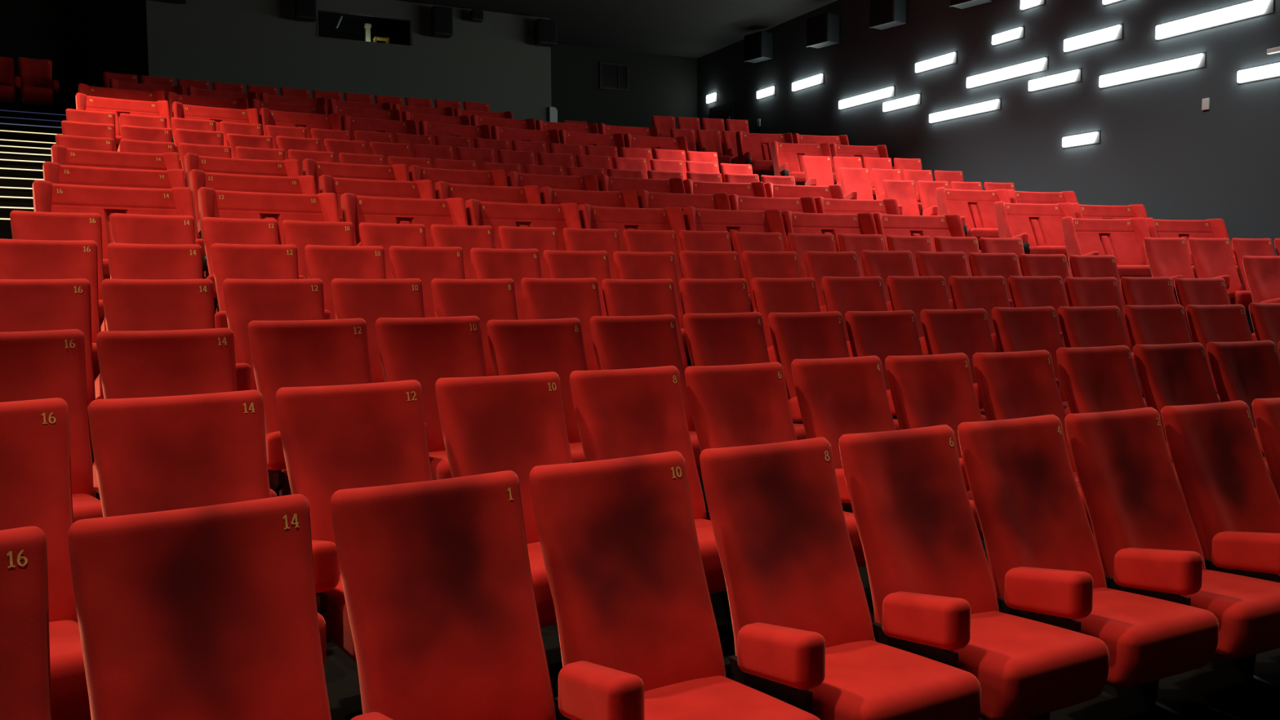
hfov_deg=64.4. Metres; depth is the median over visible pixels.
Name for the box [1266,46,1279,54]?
wall light
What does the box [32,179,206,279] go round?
seat
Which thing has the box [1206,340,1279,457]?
seat
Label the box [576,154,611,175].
seat
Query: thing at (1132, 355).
cushion
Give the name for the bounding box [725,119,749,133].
seat
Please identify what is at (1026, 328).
seat
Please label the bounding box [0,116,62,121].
step light
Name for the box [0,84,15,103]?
cushion
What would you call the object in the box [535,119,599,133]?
seat
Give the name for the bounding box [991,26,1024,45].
wall light
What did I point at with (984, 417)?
cushion
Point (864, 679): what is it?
cushion
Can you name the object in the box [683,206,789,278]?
seat
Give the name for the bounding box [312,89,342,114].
seat
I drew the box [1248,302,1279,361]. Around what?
seat
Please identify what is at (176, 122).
seat
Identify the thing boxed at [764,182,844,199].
seat
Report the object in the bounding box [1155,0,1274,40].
wall light
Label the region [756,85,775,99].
wall light
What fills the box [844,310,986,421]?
seat
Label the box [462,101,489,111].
seat
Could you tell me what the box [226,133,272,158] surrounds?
seat
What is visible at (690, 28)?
ceiling
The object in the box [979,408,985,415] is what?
cushion
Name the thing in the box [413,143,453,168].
seat
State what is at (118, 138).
cushion
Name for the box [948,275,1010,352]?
seat
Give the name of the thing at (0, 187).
step light
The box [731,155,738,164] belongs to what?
cushion
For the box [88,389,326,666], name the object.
seat
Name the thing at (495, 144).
seat
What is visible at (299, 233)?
seat
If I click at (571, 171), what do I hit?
seat
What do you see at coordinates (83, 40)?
wall
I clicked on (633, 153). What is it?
seat
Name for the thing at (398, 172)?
seat
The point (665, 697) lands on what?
cushion
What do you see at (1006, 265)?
seat
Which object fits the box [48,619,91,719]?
cushion
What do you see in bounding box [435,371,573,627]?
seat
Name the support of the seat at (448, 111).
on the floor at (1202, 693)
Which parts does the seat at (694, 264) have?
backrest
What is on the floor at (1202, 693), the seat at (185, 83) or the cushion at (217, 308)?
the seat at (185, 83)
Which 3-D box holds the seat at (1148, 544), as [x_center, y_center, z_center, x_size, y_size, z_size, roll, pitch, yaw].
[2.066,0.751,3.882,0.607,1.035,0.750,-2,5,-26]
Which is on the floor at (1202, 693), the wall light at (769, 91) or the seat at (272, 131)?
the seat at (272, 131)
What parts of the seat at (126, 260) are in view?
armrest, backrest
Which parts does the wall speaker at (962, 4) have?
rail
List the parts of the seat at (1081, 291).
backrest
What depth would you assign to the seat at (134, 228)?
7.11 m
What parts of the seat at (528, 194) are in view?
backrest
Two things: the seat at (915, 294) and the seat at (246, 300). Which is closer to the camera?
the seat at (246, 300)
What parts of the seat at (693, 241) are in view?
backrest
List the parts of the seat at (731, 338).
frame, backrest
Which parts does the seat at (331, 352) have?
armrest, frame, backrest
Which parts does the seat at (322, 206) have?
backrest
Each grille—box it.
[297,0,315,17]
[435,6,452,34]
[473,9,483,19]
[539,18,556,43]
[743,31,761,60]
[806,13,826,44]
[869,0,893,26]
[950,0,965,4]
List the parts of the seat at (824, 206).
backrest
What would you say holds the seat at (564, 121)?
on the floor at (1202, 693)
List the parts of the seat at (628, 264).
backrest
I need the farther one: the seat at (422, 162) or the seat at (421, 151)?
the seat at (421, 151)
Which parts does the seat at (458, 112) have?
backrest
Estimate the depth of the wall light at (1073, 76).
15.30 m
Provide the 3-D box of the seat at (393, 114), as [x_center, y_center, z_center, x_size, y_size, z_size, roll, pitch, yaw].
[-4.263,-3.482,16.046,1.092,1.098,0.752,-2,5,-28]
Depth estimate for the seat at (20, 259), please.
5.95 m
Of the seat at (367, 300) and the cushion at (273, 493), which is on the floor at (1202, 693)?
the seat at (367, 300)
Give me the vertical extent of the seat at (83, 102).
1.098 m
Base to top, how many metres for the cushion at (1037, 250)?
0.214 m
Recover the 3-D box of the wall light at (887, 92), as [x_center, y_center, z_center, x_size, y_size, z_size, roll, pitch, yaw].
[4.292,-4.985,19.341,0.060,0.189,1.624,-2,5,-26]
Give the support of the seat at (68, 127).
on the floor at (1202, 693)
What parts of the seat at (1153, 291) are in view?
backrest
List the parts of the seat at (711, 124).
backrest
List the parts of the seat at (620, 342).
backrest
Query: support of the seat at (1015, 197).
on the floor at (1202, 693)
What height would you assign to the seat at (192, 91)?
1.098 m
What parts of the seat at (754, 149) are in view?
armrest, backrest, folded armrest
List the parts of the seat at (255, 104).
backrest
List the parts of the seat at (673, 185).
backrest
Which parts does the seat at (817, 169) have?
armrest, backrest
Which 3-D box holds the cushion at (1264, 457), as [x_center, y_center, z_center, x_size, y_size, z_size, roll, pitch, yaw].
[3.223,0.626,5.458,0.476,0.214,0.500,-2,5,-22]
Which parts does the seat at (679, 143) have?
backrest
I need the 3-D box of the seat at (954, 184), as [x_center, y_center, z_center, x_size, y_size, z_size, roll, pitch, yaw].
[5.056,-2.194,15.270,0.594,1.036,0.750,-1,4,-14]
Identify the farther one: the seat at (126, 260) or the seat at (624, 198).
the seat at (624, 198)
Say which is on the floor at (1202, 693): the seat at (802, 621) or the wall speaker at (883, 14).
the seat at (802, 621)
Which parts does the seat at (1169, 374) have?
armrest, backrest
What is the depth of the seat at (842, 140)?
19.37 m
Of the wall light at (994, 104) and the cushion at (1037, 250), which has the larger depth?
the wall light at (994, 104)
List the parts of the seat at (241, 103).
backrest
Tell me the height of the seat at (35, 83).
1.039 m
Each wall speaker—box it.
[293,0,316,22]
[430,5,453,38]
[469,8,484,22]
[533,17,556,47]
[743,31,773,62]
[806,12,839,48]
[868,0,906,30]
[948,0,991,8]
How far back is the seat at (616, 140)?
16.86 m
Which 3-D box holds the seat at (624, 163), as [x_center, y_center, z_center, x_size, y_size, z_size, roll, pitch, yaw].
[-0.044,-2.414,14.532,0.607,1.035,0.750,-2,5,-23]
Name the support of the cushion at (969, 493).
on the seat at (933, 389)
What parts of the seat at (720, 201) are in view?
backrest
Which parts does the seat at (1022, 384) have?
backrest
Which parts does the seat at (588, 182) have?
backrest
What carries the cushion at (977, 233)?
on the seat at (975, 208)
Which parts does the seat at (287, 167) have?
backrest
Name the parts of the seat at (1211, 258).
backrest, armrest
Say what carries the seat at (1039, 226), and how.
on the floor at (1202, 693)
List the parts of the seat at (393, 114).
backrest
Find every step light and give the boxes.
[0,109,66,115]
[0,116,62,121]
[0,123,62,128]
[0,129,62,134]
[0,138,55,143]
[0,145,50,149]
[0,151,51,155]
[0,159,44,162]
[0,167,43,171]
[0,177,43,180]
[0,186,32,189]
[0,195,33,198]
[0,206,33,208]
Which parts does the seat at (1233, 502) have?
backrest, frame, armrest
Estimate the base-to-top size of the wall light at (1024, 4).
0.184 m
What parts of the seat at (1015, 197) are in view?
backrest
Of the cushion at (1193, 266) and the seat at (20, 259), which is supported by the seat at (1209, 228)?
the cushion at (1193, 266)
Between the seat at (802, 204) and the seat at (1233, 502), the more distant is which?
the seat at (802, 204)
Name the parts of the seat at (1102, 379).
backrest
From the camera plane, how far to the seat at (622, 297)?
6.70 m
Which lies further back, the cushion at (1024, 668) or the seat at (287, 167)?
the seat at (287, 167)
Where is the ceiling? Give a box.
[396,0,837,58]
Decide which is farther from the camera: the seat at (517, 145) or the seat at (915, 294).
the seat at (517, 145)
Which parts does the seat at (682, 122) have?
backrest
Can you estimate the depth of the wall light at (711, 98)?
24.46 m
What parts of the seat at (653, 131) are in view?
backrest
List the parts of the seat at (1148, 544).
backrest, frame, armrest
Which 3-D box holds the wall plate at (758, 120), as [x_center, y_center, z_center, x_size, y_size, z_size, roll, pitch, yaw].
[2.661,-5.305,22.715,0.028,0.160,0.099,-2,5,-26]
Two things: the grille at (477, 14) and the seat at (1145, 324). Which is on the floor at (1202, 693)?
the seat at (1145, 324)
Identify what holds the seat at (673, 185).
on the floor at (1202, 693)
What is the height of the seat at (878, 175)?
1.035 m
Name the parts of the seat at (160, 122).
backrest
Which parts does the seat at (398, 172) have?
backrest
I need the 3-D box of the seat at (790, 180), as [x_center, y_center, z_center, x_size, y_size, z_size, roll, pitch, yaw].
[2.080,-2.088,14.182,0.680,1.039,0.751,-2,4,-19]
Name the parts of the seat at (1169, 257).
backrest, armrest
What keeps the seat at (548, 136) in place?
on the floor at (1202, 693)
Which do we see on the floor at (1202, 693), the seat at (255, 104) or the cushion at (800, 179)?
the seat at (255, 104)
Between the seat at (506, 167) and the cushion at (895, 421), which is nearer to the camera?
the cushion at (895, 421)
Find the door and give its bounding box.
[709,101,733,130]
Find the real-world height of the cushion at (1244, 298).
0.214 m
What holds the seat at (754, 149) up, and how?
on the floor at (1202, 693)
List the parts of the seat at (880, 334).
backrest, armrest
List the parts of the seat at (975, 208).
armrest, backrest, folded armrest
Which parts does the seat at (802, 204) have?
backrest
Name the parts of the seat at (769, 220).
folded armrest, backrest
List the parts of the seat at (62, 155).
backrest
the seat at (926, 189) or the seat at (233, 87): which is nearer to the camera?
the seat at (926, 189)
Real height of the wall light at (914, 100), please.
0.189 m
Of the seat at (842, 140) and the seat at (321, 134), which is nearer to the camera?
the seat at (321, 134)
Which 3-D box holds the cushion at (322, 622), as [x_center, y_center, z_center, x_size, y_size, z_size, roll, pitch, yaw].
[-1.235,0.830,3.009,0.476,0.214,0.500,-3,5,-36]
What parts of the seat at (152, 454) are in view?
backrest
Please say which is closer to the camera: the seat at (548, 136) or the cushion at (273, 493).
the cushion at (273, 493)
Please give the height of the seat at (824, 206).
1.098 m
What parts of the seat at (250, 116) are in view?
backrest, folded armrest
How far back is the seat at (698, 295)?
6.96 m
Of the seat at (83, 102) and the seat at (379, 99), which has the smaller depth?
the seat at (83, 102)
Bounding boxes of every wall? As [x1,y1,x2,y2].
[0,0,697,128]
[144,0,551,121]
[697,0,1279,290]
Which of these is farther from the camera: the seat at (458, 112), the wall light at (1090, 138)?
the seat at (458, 112)
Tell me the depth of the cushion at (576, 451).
4.62 m
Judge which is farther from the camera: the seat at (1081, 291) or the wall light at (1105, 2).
the wall light at (1105, 2)
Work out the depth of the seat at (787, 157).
18.03 m
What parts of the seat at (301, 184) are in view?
armrest, backrest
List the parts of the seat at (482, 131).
backrest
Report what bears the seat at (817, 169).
on the floor at (1202, 693)
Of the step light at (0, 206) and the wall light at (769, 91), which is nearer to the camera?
the step light at (0, 206)
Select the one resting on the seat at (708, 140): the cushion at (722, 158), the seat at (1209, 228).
the cushion at (722, 158)
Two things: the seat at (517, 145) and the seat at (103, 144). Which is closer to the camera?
the seat at (103, 144)
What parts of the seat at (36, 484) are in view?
backrest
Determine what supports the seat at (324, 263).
on the floor at (1202, 693)
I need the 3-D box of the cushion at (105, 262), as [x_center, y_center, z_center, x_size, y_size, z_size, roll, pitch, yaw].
[-3.842,-0.643,7.601,0.920,0.214,0.500,-3,5,-35]
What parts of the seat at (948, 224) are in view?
backrest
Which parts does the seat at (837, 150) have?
backrest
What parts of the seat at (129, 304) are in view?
armrest, backrest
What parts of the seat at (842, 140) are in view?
backrest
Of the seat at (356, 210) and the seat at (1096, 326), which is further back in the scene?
the seat at (356, 210)
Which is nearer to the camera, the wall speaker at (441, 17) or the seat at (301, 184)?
the seat at (301, 184)
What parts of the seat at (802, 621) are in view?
frame, armrest, backrest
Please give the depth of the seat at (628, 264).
7.92 m
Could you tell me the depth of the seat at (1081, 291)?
8.30 m
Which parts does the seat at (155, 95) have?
backrest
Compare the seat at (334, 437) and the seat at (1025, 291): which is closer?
the seat at (334, 437)
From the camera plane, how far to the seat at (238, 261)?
6.54 m
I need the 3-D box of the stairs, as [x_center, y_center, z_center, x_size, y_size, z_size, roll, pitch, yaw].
[-6.137,-1.030,8.504,1.950,3.642,15.309,-2,5,-26]
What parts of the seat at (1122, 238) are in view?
armrest, folded armrest, backrest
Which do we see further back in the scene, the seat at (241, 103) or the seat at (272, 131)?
the seat at (241, 103)
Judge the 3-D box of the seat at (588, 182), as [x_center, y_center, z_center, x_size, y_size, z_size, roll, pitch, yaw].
[-0.916,-1.660,11.889,1.092,1.098,0.752,-2,5,-26]
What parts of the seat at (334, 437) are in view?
frame, armrest, backrest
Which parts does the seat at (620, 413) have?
backrest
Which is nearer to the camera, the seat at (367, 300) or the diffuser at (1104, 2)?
the seat at (367, 300)
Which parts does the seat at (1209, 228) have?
backrest, folded armrest, armrest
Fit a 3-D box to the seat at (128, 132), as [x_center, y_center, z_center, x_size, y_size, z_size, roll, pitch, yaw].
[-5.584,-2.176,11.544,0.607,1.035,0.750,-3,5,-33]
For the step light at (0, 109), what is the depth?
16.20 m
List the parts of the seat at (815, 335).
armrest, backrest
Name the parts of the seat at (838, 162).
backrest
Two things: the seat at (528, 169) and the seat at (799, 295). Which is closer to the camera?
the seat at (799, 295)
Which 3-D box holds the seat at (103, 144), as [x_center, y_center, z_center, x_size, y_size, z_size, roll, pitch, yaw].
[-5.582,-1.781,10.258,0.607,1.035,0.750,-3,5,-35]
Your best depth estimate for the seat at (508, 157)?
14.06 m
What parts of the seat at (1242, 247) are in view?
armrest, frame, backrest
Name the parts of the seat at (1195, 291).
backrest, armrest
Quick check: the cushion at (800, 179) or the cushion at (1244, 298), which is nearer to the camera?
the cushion at (1244, 298)
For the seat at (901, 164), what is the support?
on the floor at (1202, 693)
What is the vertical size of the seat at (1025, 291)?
1.035 m
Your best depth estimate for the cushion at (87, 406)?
4.55 m
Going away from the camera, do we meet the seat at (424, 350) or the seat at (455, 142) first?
the seat at (424, 350)
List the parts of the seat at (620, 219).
backrest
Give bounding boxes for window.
[316,8,413,46]
[599,62,628,91]
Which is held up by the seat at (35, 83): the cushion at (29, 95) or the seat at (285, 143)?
the cushion at (29, 95)
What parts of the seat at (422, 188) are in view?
backrest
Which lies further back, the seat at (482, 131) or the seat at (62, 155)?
the seat at (482, 131)
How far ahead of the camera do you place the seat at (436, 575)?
2.64 m
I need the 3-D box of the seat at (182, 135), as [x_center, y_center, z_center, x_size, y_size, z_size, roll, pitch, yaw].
[-5.103,-2.206,11.852,0.607,1.035,0.750,-3,5,-32]
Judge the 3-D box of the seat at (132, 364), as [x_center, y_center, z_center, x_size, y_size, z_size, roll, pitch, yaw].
[-1.810,0.412,4.004,0.607,1.035,0.750,-3,5,-36]
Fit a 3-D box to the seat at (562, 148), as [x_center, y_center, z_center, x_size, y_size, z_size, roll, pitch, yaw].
[-1.024,-2.760,15.217,0.607,1.035,0.750,-2,5,-24]
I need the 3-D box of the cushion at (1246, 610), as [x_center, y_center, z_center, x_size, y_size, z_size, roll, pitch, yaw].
[2.155,0.927,3.799,0.476,0.214,0.500,-2,5,-26]
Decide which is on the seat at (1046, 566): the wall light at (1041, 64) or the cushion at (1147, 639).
the cushion at (1147, 639)
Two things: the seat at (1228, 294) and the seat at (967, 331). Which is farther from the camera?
the seat at (1228, 294)
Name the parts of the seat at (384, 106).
backrest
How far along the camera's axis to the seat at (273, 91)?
17.58 m
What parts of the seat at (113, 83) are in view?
backrest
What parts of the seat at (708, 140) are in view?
armrest, backrest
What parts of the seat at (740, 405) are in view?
frame, backrest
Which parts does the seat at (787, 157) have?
armrest, backrest, folded armrest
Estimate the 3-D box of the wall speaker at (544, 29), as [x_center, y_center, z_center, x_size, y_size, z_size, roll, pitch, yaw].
[-1.976,-6.771,21.044,0.400,0.490,0.416,-2,5,-26]
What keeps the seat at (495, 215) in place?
on the floor at (1202, 693)
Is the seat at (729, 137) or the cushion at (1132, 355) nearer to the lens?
the cushion at (1132, 355)
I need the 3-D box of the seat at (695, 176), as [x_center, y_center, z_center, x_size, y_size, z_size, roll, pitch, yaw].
[0.982,-2.062,13.779,0.607,1.035,0.750,-2,4,-21]
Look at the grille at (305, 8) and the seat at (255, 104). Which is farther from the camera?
the grille at (305, 8)
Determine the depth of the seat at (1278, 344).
6.17 m
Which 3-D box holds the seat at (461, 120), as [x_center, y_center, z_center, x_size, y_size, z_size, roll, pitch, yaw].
[-3.238,-3.509,16.570,1.092,1.098,0.752,-2,5,-26]
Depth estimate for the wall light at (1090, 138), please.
14.91 m
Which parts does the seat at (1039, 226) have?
armrest, backrest, folded armrest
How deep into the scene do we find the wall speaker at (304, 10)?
18.81 m
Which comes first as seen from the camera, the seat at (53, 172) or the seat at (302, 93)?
the seat at (53, 172)
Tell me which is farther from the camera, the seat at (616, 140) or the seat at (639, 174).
the seat at (616, 140)
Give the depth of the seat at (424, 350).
4.83 m
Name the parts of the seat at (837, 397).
armrest, backrest, frame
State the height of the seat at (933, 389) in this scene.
1.035 m
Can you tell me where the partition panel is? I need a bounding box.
[548,106,557,122]
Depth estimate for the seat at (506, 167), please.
12.88 m
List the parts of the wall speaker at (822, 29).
rail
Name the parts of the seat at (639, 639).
frame, armrest, backrest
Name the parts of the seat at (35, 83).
armrest, frame, backrest, armrest, frame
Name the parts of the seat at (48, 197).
folded armrest, backrest, armrest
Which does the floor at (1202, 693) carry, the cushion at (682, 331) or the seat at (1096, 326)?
the seat at (1096, 326)
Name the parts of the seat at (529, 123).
backrest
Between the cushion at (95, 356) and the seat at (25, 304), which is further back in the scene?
the cushion at (95, 356)
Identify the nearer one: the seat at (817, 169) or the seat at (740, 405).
the seat at (740, 405)
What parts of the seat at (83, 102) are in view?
backrest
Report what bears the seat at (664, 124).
on the floor at (1202, 693)
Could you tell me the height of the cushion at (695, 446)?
0.214 m
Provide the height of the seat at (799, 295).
1.035 m
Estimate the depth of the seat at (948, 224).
11.53 m
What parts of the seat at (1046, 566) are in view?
backrest, frame, armrest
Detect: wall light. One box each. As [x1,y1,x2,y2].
[706,92,717,104]
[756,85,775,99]
[791,72,823,92]
[838,85,894,110]
[882,93,920,112]
[915,51,956,73]
[928,97,1000,124]
[966,56,1048,88]
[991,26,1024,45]
[1020,0,1044,11]
[1028,68,1081,92]
[1062,130,1100,148]
[1063,23,1123,53]
[1098,52,1205,88]
[1102,0,1123,6]
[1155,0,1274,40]
[1237,62,1279,84]
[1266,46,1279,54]
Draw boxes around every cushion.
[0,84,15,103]
[21,86,53,105]
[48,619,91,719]
[71,493,102,522]
[87,405,93,453]
[92,342,100,380]
[98,299,104,330]
[102,258,110,279]
[115,135,121,151]
[215,303,219,313]
[270,488,276,497]
[279,469,291,496]
[317,612,326,666]
[321,574,356,662]
[428,450,452,479]
[527,542,557,627]
[568,442,586,462]
[644,675,820,719]
[680,328,689,357]
[688,431,702,479]
[693,519,726,593]
[695,141,699,151]
[717,155,731,168]
[720,142,725,155]
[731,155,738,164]
[748,293,752,311]
[751,160,774,174]
[788,171,836,185]
[793,423,807,439]
[805,640,981,719]
[843,511,866,567]
[871,187,875,199]
[893,418,900,430]
[917,202,920,213]
[952,611,1109,719]
[964,228,999,245]
[967,489,983,540]
[968,499,980,532]
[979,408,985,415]
[981,414,986,421]
[1024,245,1068,263]
[1062,401,1071,415]
[1073,471,1092,528]
[1074,587,1218,688]
[1116,265,1151,278]
[1130,351,1139,379]
[1181,568,1279,660]
[1191,265,1241,283]
[1228,290,1253,311]
[1263,457,1275,489]
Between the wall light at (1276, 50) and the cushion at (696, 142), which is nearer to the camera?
the wall light at (1276, 50)
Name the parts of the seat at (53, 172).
backrest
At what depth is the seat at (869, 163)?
17.32 m
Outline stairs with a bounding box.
[0,130,55,231]
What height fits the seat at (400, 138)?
1.035 m
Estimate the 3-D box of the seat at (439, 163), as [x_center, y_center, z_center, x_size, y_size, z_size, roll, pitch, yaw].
[-2.162,-1.950,12.349,0.607,1.035,0.750,-2,5,-28]
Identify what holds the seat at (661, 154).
on the floor at (1202, 693)
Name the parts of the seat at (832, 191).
backrest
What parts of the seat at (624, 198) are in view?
backrest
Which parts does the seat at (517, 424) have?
backrest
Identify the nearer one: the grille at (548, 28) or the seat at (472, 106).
the seat at (472, 106)
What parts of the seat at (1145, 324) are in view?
backrest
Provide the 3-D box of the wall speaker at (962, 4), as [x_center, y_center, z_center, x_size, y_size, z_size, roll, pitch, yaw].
[5.393,-6.048,16.479,0.456,0.562,0.560,-4,5,-38]
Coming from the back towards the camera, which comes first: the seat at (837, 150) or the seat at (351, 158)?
the seat at (837, 150)
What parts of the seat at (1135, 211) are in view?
backrest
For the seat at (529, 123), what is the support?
on the floor at (1202, 693)
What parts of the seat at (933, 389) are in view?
backrest, armrest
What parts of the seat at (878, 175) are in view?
armrest, backrest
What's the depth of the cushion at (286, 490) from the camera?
4.18 m
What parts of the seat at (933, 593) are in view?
frame, backrest, armrest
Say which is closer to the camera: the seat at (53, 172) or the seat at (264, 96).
the seat at (53, 172)
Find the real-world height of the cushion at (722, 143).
0.214 m
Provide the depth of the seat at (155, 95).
14.53 m
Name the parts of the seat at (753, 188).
backrest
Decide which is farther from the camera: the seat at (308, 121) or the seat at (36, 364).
the seat at (308, 121)
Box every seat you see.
[0,57,16,103]
[0,238,101,380]
[0,278,95,453]
[0,328,102,522]
[0,397,91,719]
[0,525,52,719]
[9,210,104,330]
[13,57,59,114]
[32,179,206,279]
[42,161,186,188]
[50,144,180,170]
[55,133,114,151]
[61,120,115,151]
[66,108,116,151]
[67,493,331,719]
[75,93,173,151]
[78,83,164,102]
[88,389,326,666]
[93,327,276,497]
[94,278,215,399]
[101,242,203,331]
[102,71,137,88]
[109,78,184,100]
[111,213,195,244]
[117,113,166,151]
[120,124,171,142]
[120,138,175,153]
[140,75,173,86]
[167,91,248,126]
[170,117,216,152]
[172,101,263,135]
[175,128,223,169]
[177,78,209,95]
[178,142,231,184]
[184,152,300,187]
[186,85,257,108]
[189,168,316,279]
[197,186,340,277]
[201,217,279,314]
[210,243,298,328]
[212,81,244,92]
[219,121,262,146]
[222,278,324,391]
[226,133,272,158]
[235,146,284,160]
[246,84,277,101]
[247,318,372,496]
[250,98,326,124]
[259,107,341,137]
[260,92,328,114]
[265,124,306,148]
[275,135,320,159]
[275,379,432,662]
[280,87,310,97]
[282,219,354,279]
[288,149,335,175]
[302,158,408,194]
[304,244,386,319]
[310,128,350,151]
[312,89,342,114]
[318,174,434,222]
[324,138,366,163]
[328,97,391,114]
[328,104,401,130]
[330,470,555,719]
[331,278,425,382]
[338,152,384,164]
[340,192,468,247]
[341,114,417,143]
[343,92,373,102]
[354,130,392,155]
[359,222,426,279]
[369,141,410,165]
[374,94,403,109]
[375,315,487,479]
[387,155,431,181]
[388,245,465,317]
[392,102,453,120]
[394,133,431,157]
[402,111,471,134]
[404,97,432,107]
[408,164,506,199]
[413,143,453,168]
[418,120,491,147]
[430,224,494,279]
[431,278,518,376]
[434,99,461,115]
[434,135,471,159]
[434,158,476,170]
[435,181,541,205]
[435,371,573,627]
[454,107,512,124]
[456,146,494,170]
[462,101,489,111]
[465,199,582,250]
[470,248,542,319]
[471,114,536,138]
[474,137,509,163]
[480,162,521,186]
[486,317,587,462]
[491,125,560,153]
[497,149,534,173]
[497,226,559,278]
[506,170,599,191]
[511,140,546,164]
[520,277,601,370]
[524,164,563,175]
[529,450,820,719]
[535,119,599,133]
[537,152,573,175]
[539,186,639,208]
[542,249,610,315]
[549,142,582,167]
[558,129,625,157]
[563,120,586,124]
[563,227,620,279]
[566,166,604,182]
[569,365,726,593]
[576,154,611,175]
[577,204,686,277]
[585,145,617,168]
[590,314,702,479]
[597,174,685,196]
[598,123,659,137]
[601,278,688,372]
[607,168,644,178]
[612,156,648,178]
[613,251,689,357]
[620,146,652,170]
[622,229,684,314]
[623,133,688,160]
[636,190,731,213]
[647,169,684,180]
[649,159,684,179]
[651,115,675,137]
[653,148,686,179]
[670,128,696,151]
[676,116,700,151]
[679,230,752,311]
[679,250,741,366]
[679,278,751,313]
[682,311,807,507]
[683,178,766,197]
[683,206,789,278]
[684,361,866,625]
[685,160,719,173]
[686,151,719,173]
[686,171,722,182]
[696,129,731,168]
[699,436,981,719]
[701,117,725,155]
[720,163,752,182]
[722,130,745,164]
[724,173,759,182]
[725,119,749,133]
[728,194,817,213]
[733,231,784,293]
[735,130,793,174]
[742,250,800,311]
[751,277,820,362]
[760,174,795,185]
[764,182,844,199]
[768,311,900,430]
[770,141,836,185]
[781,210,877,251]
[786,233,836,277]
[791,355,980,532]
[792,133,848,145]
[802,155,844,196]
[803,250,860,311]
[813,196,900,214]
[821,275,887,357]
[829,142,894,168]
[832,156,875,199]
[837,233,885,276]
[838,424,1109,719]
[839,167,873,199]
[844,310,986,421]
[860,249,915,311]
[863,156,892,187]
[871,168,920,213]
[872,212,982,253]
[883,179,919,215]
[884,352,983,540]
[886,235,933,276]
[886,275,951,355]
[893,157,922,180]
[902,168,933,215]
[915,251,968,309]
[917,180,949,215]
[920,308,995,415]
[933,170,964,189]
[933,235,979,276]
[935,186,1010,245]
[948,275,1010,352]
[951,181,982,190]
[957,414,1218,719]
[968,252,1020,307]
[972,349,1092,555]
[979,237,1024,275]
[983,182,1015,191]
[991,306,1071,415]
[994,200,1075,263]
[1007,189,1077,204]
[1008,275,1068,347]
[1018,253,1070,306]
[1056,345,1183,535]
[1057,305,1147,407]
[1061,216,1151,278]
[1064,276,1139,379]
[1064,407,1279,719]
[1069,254,1124,307]
[1071,202,1147,218]
[1120,276,1177,388]
[1123,304,1221,402]
[1133,342,1275,489]
[1143,237,1230,304]
[1144,217,1241,284]
[1160,400,1279,694]
[1173,277,1257,342]
[1175,291,1230,304]
[1186,304,1253,393]
[1187,237,1253,311]
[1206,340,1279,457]
[1231,237,1275,331]
[1242,255,1279,302]
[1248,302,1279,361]
[1251,397,1279,500]
[1274,238,1279,255]
[1277,341,1279,355]
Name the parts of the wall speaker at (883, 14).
rail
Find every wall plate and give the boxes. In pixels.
[757,119,760,126]
[1201,97,1209,110]
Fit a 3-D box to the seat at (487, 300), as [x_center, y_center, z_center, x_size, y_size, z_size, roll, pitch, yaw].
[-0.876,0.044,5.928,0.607,1.035,0.750,-3,5,-29]
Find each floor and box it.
[0,111,1279,719]
[0,117,61,127]
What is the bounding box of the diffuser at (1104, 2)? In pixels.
[1102,0,1118,4]
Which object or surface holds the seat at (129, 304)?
on the floor at (1202, 693)
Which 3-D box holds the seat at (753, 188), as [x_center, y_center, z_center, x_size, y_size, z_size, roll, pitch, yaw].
[1.186,-1.736,12.808,1.092,1.098,0.752,-2,5,-22]
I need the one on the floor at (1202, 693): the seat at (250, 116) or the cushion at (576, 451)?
the seat at (250, 116)
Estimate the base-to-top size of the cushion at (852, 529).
0.214 m
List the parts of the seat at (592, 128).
backrest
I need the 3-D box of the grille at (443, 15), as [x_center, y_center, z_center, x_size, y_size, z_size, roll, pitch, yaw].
[-3.851,-6.665,19.919,0.340,0.500,0.024,-2,5,-26]
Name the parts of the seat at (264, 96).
backrest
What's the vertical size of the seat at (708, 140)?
1.036 m
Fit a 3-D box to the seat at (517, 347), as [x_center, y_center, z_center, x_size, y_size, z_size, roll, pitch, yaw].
[-0.388,0.330,4.951,0.607,1.035,0.750,-3,5,-31]
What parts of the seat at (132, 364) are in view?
armrest, backrest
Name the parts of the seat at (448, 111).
backrest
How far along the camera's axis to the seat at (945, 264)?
9.07 m
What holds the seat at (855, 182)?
on the floor at (1202, 693)
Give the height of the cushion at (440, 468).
0.214 m

